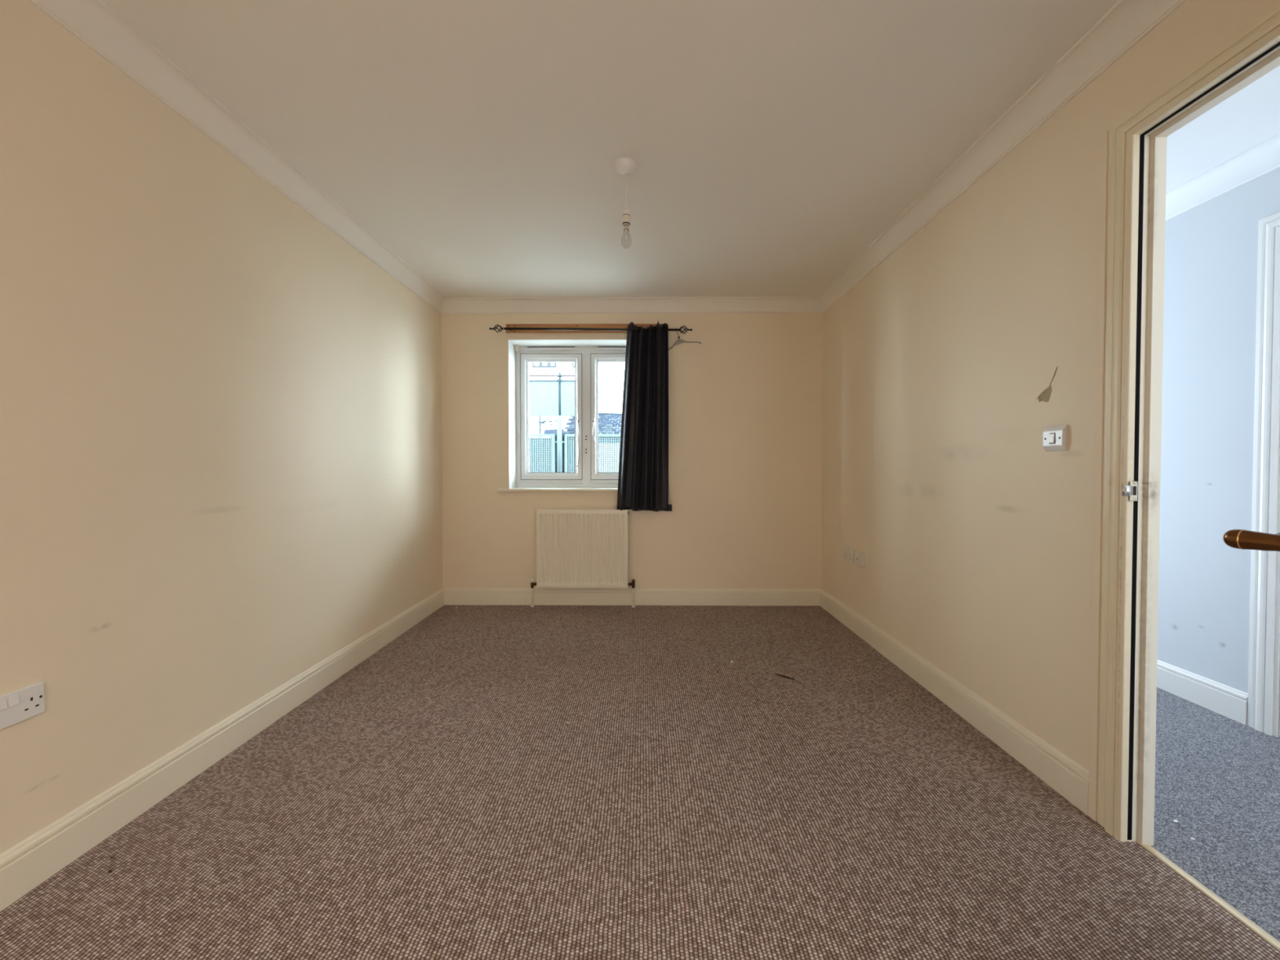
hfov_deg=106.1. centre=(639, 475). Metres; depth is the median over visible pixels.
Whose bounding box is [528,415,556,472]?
rotary airer
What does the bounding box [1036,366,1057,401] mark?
paint
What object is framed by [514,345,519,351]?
bracket
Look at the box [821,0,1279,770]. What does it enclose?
wall
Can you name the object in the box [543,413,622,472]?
outbuilding
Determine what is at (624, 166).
pendant light
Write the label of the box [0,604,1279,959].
floor
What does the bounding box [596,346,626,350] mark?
vent
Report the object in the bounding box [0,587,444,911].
baseboard
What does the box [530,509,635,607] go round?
radiator
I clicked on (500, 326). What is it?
pole
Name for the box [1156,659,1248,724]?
baseboard
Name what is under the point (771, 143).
ceiling
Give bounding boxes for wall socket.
[0,681,44,729]
[843,546,857,562]
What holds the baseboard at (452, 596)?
attached to the wall at (745, 402)
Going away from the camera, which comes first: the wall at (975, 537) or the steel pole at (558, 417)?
the wall at (975, 537)
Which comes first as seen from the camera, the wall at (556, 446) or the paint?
the paint
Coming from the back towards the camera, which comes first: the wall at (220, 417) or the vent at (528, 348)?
the vent at (528, 348)
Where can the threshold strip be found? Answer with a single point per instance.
(1260, 931)
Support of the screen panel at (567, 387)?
on the ground
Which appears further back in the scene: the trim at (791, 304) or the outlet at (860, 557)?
the trim at (791, 304)
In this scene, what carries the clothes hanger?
hanging from the pole at (500, 326)
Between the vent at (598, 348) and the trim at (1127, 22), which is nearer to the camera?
the trim at (1127, 22)
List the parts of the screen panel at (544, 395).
rail, rail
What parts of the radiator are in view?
panel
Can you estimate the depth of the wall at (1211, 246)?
2.17 m
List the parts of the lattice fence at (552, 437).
rail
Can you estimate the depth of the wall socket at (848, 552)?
3.22 m
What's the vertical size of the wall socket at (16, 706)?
0.082 m
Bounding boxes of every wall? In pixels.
[0,0,442,853]
[440,312,822,588]
[529,438,557,472]
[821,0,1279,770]
[1157,167,1279,737]
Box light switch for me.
[1043,424,1067,451]
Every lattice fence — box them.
[529,434,555,472]
[564,433,620,472]
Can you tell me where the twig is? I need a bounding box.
[773,673,795,679]
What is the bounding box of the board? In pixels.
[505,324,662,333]
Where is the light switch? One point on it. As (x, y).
(1055, 437)
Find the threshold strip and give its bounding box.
[1136,840,1279,951]
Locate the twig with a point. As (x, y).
(783, 676)
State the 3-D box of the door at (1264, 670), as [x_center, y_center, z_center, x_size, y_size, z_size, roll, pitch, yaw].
[2.570,0.006,1.554,0.032,2.114,0.922,0,1,0]
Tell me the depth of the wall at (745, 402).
3.80 m
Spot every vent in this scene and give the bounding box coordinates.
[527,346,575,350]
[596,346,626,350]
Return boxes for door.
[1088,0,1279,845]
[1247,212,1279,737]
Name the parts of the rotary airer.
post, arm, arm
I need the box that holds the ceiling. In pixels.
[100,0,1279,297]
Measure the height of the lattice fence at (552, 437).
1.994 m
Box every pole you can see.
[488,324,692,333]
[556,372,562,472]
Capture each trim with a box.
[27,0,445,313]
[441,296,822,313]
[817,0,1186,312]
[1165,133,1279,220]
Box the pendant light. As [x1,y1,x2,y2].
[614,157,636,240]
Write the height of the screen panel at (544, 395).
3.168 m
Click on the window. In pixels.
(586, 354)
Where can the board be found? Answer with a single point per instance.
(533, 326)
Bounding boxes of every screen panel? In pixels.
[528,380,559,416]
[560,380,574,454]
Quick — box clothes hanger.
[668,328,701,350]
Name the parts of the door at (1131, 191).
architrave, strike plate, architrave, handle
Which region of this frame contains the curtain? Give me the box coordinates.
[617,320,671,511]
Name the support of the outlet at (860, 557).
attached to the wall at (975, 537)
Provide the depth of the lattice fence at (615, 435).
8.00 m
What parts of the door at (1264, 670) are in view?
architrave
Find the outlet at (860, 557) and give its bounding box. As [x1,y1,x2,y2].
[854,551,865,566]
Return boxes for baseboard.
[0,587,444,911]
[443,587,821,605]
[819,588,1088,815]
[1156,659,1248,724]
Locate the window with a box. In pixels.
[497,339,626,491]
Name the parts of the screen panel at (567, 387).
post, rail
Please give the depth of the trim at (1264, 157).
2.10 m
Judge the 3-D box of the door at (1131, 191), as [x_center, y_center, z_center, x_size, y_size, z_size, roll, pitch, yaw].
[1.077,0.014,0.960,0.840,2.119,1.058,0,1,0]
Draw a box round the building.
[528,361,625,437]
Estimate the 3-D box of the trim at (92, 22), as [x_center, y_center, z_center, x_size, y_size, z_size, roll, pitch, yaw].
[-1.549,-1.286,1.439,0.072,0.102,4.700,0,1,0]
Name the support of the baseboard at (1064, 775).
attached to the wall at (975, 537)
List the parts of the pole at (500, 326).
rod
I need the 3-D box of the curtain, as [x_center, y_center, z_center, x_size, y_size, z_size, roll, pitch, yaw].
[0.034,-0.453,3.702,0.429,1.459,0.085,0,1,0]
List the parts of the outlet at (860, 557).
plate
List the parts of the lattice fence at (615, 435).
rail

